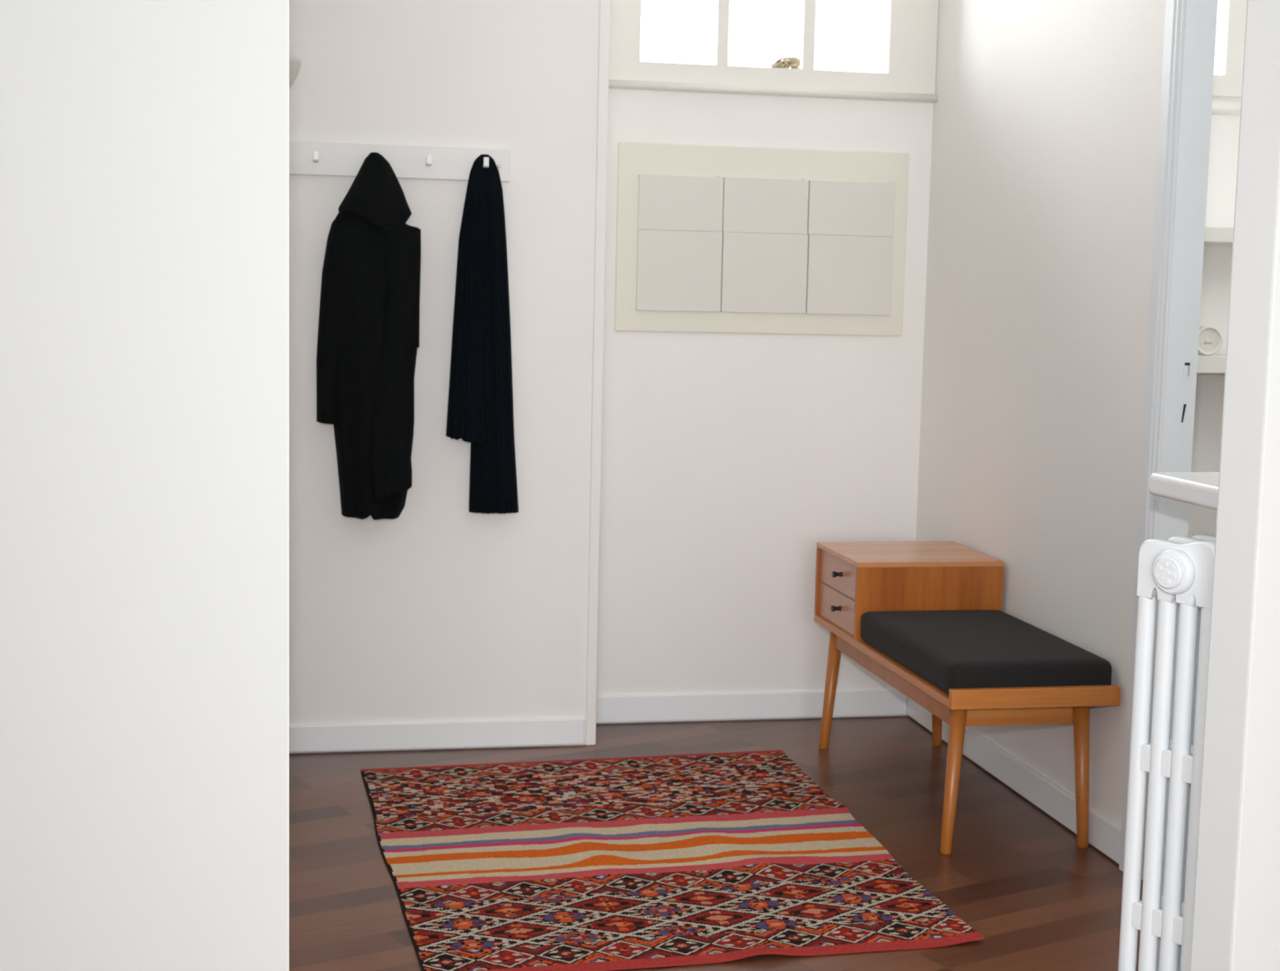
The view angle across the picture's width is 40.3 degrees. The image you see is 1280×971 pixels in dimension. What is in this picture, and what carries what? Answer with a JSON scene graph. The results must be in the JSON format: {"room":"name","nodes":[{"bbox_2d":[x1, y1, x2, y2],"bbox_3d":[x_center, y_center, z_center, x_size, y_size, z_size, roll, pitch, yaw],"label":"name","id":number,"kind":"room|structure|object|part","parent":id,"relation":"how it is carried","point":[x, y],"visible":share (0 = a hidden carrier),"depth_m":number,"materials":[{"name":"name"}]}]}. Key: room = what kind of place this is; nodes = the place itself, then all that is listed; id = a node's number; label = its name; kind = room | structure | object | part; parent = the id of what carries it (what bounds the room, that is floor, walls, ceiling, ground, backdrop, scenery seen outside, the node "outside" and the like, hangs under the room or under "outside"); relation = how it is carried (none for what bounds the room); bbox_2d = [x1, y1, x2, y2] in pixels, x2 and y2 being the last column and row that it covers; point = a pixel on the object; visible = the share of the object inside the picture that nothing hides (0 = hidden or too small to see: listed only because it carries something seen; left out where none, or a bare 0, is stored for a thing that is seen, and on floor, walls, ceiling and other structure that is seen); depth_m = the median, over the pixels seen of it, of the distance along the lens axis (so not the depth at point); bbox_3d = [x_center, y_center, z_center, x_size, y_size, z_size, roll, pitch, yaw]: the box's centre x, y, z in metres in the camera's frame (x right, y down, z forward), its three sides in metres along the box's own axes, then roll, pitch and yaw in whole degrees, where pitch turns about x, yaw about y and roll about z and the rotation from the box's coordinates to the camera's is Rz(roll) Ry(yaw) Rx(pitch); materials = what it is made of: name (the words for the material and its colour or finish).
{"room":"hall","nodes":[
{"label":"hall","id":0,"kind":"room"},
{"bbox_2d":[0,0,288,970],"bbox_3d":[-2.364,-0.717,3.045,4.224,3.150,0.098,4,7,23],"label":"wall","id":1,"kind":"structure","parent":0,"point":[144,144],"depth_m":2.34,"materials":[{"name":"paint"}]},
{"bbox_2d":[288,0,599,753],"bbox_3d":[-0.791,-0.854,4.604,1.400,3.150,0.143,0,6,-11],"label":"wall","id":2,"kind":"structure","parent":0,"point":[440,610],"depth_m":4.66,"materials":[{"name":"paint"}]},
{"bbox_2d":[288,57,301,87],"bbox_3d":[-0.934,-1.029,4.438,0.142,0.117,0.087,0,6,-11],"label":"wall lamp","id":3,"kind":"object","parent":2,"relation":"attached to","point":[295,64],"visible":0.17,"depth_m":4.45,"materials":[{"name":"white paint"}]},
{"bbox_2d":[288,141,510,182],"bbox_3d":[-0.669,-0.843,4.529,0.670,0.084,0.052,0,6,-11],"label":"coat rack","id":4,"kind":"object","parent":2,"relation":"attached to","point":[314,158],"visible":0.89,"depth_m":4.54,"materials":[{"name":"white paint"}]},
{"bbox_2d":[316,151,421,519],"bbox_3d":[-0.702,-0.384,4.513,0.265,0.948,0.135,0,6,-11],"label":"coat","id":5,"kind":"object","parent":4,"relation":"hanging from","point":[368,334],"visible":1,"depth_m":4.49,"materials":[{"name":"black fabric"}]},
{"bbox_2d":[445,154,518,513],"bbox_3d":[-0.409,-0.397,4.612,0.198,0.946,0.054,0,6,-13],"label":"scarf","id":6,"kind":"object","parent":4,"relation":"hanging from","point":[480,408],"visible":1,"depth_m":4.61,"materials":[{"name":"black fabric"}]},
{"bbox_2d":[288,717,584,752],"bbox_3d":[-0.777,0.679,4.704,1.269,0.074,0.011,0,6,-11],"label":"baseboard","id":7,"kind":"structure","parent":2,"relation":"attached to","point":[569,731],"depth_m":4.74,"materials":[{"name":"white paint"}]},
{"bbox_2d":[585,0,610,745],"bbox_3d":[-0.124,-0.859,4.776,0.028,3.150,0.240,0,6,-11],"label":"trim","id":8,"kind":"structure","parent":2,"relation":"attached to","point":[604,5],"depth_m":4.72,"materials":[{"name":"paint"}]},
{"bbox_2d":[288,715,1142,970],"bbox_3d":[0.349,1.171,1.124,7.900,0.060,8.400,0,6,-11],"label":"floor","id":9,"kind":"structure","parent":0,"point":[1013,873],"depth_m":3.94,"materials":[{"name":"brown wood"}]},
{"bbox_2d":[360,749,984,970],"bbox_3d":[-0.024,0.809,3.974,1.164,0.015,1.496,0,6,-11],"label":"rug","id":10,"kind":"object","parent":9,"relation":"on","point":[608,864],"visible":1,"depth_m":3.80,"materials":[{"name":"fabric"}]},
{"bbox_2d":[813,541,1120,854],"bbox_3d":[0.766,0.502,4.359,0.410,0.580,1.039,0,6,-11],"label":"storage bench","id":11,"kind":"object","parent":9,"relation":"on","point":[853,579],"visible":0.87,"depth_m":4.47,"materials":[{"name":"brown wood"}]},
{"bbox_3d":[0.529,0.555,4.819,0.066,0.361,0.038,5,8,33],"label":"leg","id":12,"kind":"part","parent":11,"relation":"part of","materials":[{"name":"brown wood"}]},
{"bbox_3d":[0.519,0.326,4.618,0.024,0.017,0.017,0,6,-11],"label":"knob","id":13,"kind":"part","parent":11,"relation":"part of","materials":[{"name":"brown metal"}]},
{"bbox_3d":[0.521,0.235,4.607,0.024,0.017,0.017,0,6,-11],"label":"knob","id":14,"kind":"part","parent":11,"relation":"part of","materials":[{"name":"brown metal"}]},
{"bbox_3d":[0.669,0.329,4.667,0.290,0.092,0.332,0,6,-11],"label":"drawer","id":15,"kind":"part","parent":11,"relation":"part of","materials":[{"name":"brown wood"}]},
{"bbox_3d":[0.671,0.236,4.657,0.290,0.092,0.332,0,6,-11],"label":"drawer","id":16,"kind":"part","parent":11,"relation":"part of","materials":[{"name":"brown wood"}]},
{"bbox_3d":[0.827,0.555,4.881,0.038,0.362,0.068,4,7,23],"label":"leg","id":17,"kind":"part","parent":11,"relation":"part of","materials":[{"name":"brown wood"}]},
{"bbox_3d":[0.710,0.657,3.935,0.048,0.360,0.038,0,6,-11],"label":"leg","id":18,"kind":"part","parent":11,"relation":"part of","materials":[{"name":"brown wood"}]},
{"bbox_2d":[860,609,1111,693],"bbox_3d":[0.810,0.392,4.179,0.386,0.082,0.653,0,6,-11],"label":"seat cushion","id":19,"kind":"object","parent":11,"relation":"on","point":[949,649],"visible":0.97,"depth_m":4.00,"materials":[{"name":"black fabric"}]},
{"bbox_3d":[0.873,0.468,3.853,0.396,0.044,0.020,0,6,-11],"label":"rail","id":20,"kind":"part","parent":11,"relation":"part of","materials":[{"name":"brown wood"}]},
{"bbox_3d":[1.011,0.657,3.996,0.059,0.361,0.042,0,6,-11],"label":"leg","id":21,"kind":"part","parent":11,"relation":"part of","materials":[{"name":"brown wood"}]},
{"bbox_2d":[1117,533,1215,970],"bbox_3d":[0.952,0.516,2.802,0.427,0.900,0.145,-3,8,-37],"label":"radiator","id":22,"kind":"object","parent":9,"relation":"on","point":[1177,571],"visible":0.44,"depth_m":2.68,"materials":[{"name":"white metal"}]},
{"bbox_2d":[595,0,1241,723],"bbox_3d":[1.567,-0.880,5.311,3.900,3.150,0.160,0,6,-11],"label":"wall","id":23,"kind":"structure","parent":0,"point":[727,458],"depth_m":5.08,"materials":[{"name":"paint"}]},
{"bbox_2d":[595,688,906,722],"bbox_3d":[0.318,0.651,5.154,0.986,0.079,0.011,0,6,-11],"label":"baseboard","id":24,"kind":"structure","parent":23,"relation":"attached to","point":[805,704],"depth_m":5.15,"materials":[{"name":"white paint"}]},
{"bbox_2d":[614,142,909,336],"bbox_3d":[0.355,-0.700,5.000,0.857,0.530,0.024,0,6,-11],"label":"picture","id":25,"kind":"object","parent":23,"relation":"attached to","point":[710,238],"visible":1,"depth_m":4.99,"materials":[{"name":"beige paint"}]},
{"bbox_3d":[0.111,-0.610,4.956,0.244,0.226,0.012,0,6,-11],"label":"cabinet door","id":26,"kind":"part","parent":25,"relation":"part of","materials":[{"name":"beige paint"}]},
{"bbox_3d":[0.115,-0.799,4.936,0.243,0.153,0.011,0,6,-11],"label":"cabinet door","id":27,"kind":"part","parent":25,"relation":"part of","materials":[{"name":"beige paint"}]},
{"bbox_3d":[0.357,-0.609,5.005,0.250,0.226,0.012,0,6,-11],"label":"cabinet door","id":28,"kind":"part","parent":25,"relation":"part of","materials":[{"name":"beige paint"}]},
{"bbox_3d":[0.359,-0.799,4.984,0.248,0.153,0.011,0,6,-11],"label":"cabinet door","id":29,"kind":"part","parent":25,"relation":"part of","materials":[{"name":"beige paint"}]},
{"bbox_3d":[0.608,-0.609,5.054,0.254,0.226,0.012,0,6,-11],"label":"cabinet door","id":30,"kind":"part","parent":25,"relation":"part of","materials":[{"name":"beige paint"}]},
{"bbox_3d":[0.610,-0.798,5.033,0.257,0.153,0.011,0,6,-11],"label":"cabinet door","id":31,"kind":"part","parent":25,"relation":"part of","materials":[{"name":"beige paint"}]},
{"bbox_2d":[608,0,938,102],"bbox_3d":[0.377,-1.748,4.886,0.997,1.285,0.052,0,6,-11],"label":"window","id":32,"kind":"structure","parent":23,"relation":"in","point":[912,25],"depth_m":4.96,"materials":[{"name":"white paint"}]},
{"bbox_3d":[0.364,-1.119,4.947,0.996,0.022,0.036,0,6,-11],"label":"sill","id":33,"kind":"part","parent":32,"relation":"part of","materials":[{"name":"white paint"}]},
{"bbox_2d":[1196,353,1226,373],"bbox_3d":[1.970,-0.364,5.239,2.136,0.050,0.249,0,6,-11],"label":"wall shelf","id":34,"kind":"object","parent":23,"relation":"attached to","point":[1214,363],"visible":0.02,"depth_m":5.05,"materials":[{"name":"white paint"}]},
{"bbox_2d":[1197,325,1222,355],"bbox_3d":[1.642,-0.419,5.058,0.085,0.085,0.036,0,6,-11],"label":"round ornament","id":35,"kind":"object","parent":34,"relation":"on","point":[1210,340],"visible":0.85,"depth_m":5.05,"materials":[{"name":"white ceramic"}]},
{"bbox_2d":[1204,226,1233,245],"bbox_3d":[1.978,-0.734,5.198,2.136,0.044,0.249,0,6,-11],"label":"wall shelf","id":36,"kind":"object","parent":23,"relation":"attached to","point":[1220,236],"visible":0.02,"depth_m":5.01,"materials":[{"name":"white paint"}]},
{"bbox_2d":[1211,0,1247,115],"bbox_3d":[1.480,-1.749,5.105,0.850,1.280,0.046,0,6,-11],"label":"window","id":37,"kind":"structure","parent":23,"relation":"in","point":[1228,83],"depth_m":5.21,"materials":[{"name":"white paint"}]},
{"bbox_3d":[1.468,-1.135,5.165,0.850,0.045,0.030,0,6,-11],"label":"sill","id":38,"kind":"part","parent":37,"relation":"part of","materials":[{"name":"white paint"}]},
{"bbox_2d":[915,0,1165,826],"bbox_3d":[1.108,-0.736,3.915,0.062,3.150,2.420,0,6,-11],"label":"wall","id":39,"kind":"structure","parent":0,"point":[1046,113],"depth_m":4.29,"materials":[{"name":"paint"}]},
{"bbox_2d":[906,696,1120,863],"bbox_3d":[0.943,0.730,4.560,0.011,0.081,1.428,0,6,-11],"label":"baseboard","id":40,"kind":"structure","parent":39,"relation":"attached to","point":[1104,835],"depth_m":4.36,"materials":[{"name":"white paint"}]},
{"bbox_2d":[1119,0,1217,879],"bbox_3d":[1.135,-0.206,3.731,0.080,2.140,0.075,0,6,-11],"label":"door frame","id":41,"kind":"structure","parent":39,"relation":"in","point":[1190,25],"depth_m":3.68,"materials":[{"name":"white paint"}]},
{"bbox_3d":[1.158,-0.245,3.694,0.015,0.031,0.001,0,6,-11],"label":"strike plate","id":42,"kind":"part","parent":41,"relation":"part of","materials":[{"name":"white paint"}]},
{"bbox_2d":[1189,0,1279,970],"bbox_3d":[2.211,-0.637,3.251,3.158,3.150,0.070,-3,7,-31],"label":"wall","id":43,"kind":"structure","parent":0,"point":[1236,916],"depth_m":2.50,"materials":[{"name":"paint"}]},
{"bbox_2d":[1148,471,1218,510],"bbox_3d":[1.077,0.013,2.773,0.431,0.037,0.332,0,6,-11],"label":"shelf","id":44,"kind":"object","parent":43,"relation":"attached to","point":[1197,488],"visible":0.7,"depth_m":2.78,"materials":[{"name":"white"}]},
{"label":"outside","id":45,"kind":"structure","parent":0,"visible":0},
{"bbox_2d":[768,53,800,68],"bbox_3d":[0.668,-0.813,8.138,0.237,2.355,0.184,0,6,-11],"label":"tree","id":46,"kind":"object","parent":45,"point":[793,62],"visible":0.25,"depth_m":7.97,"materials":[{"name":"brown plant"}]}
]}

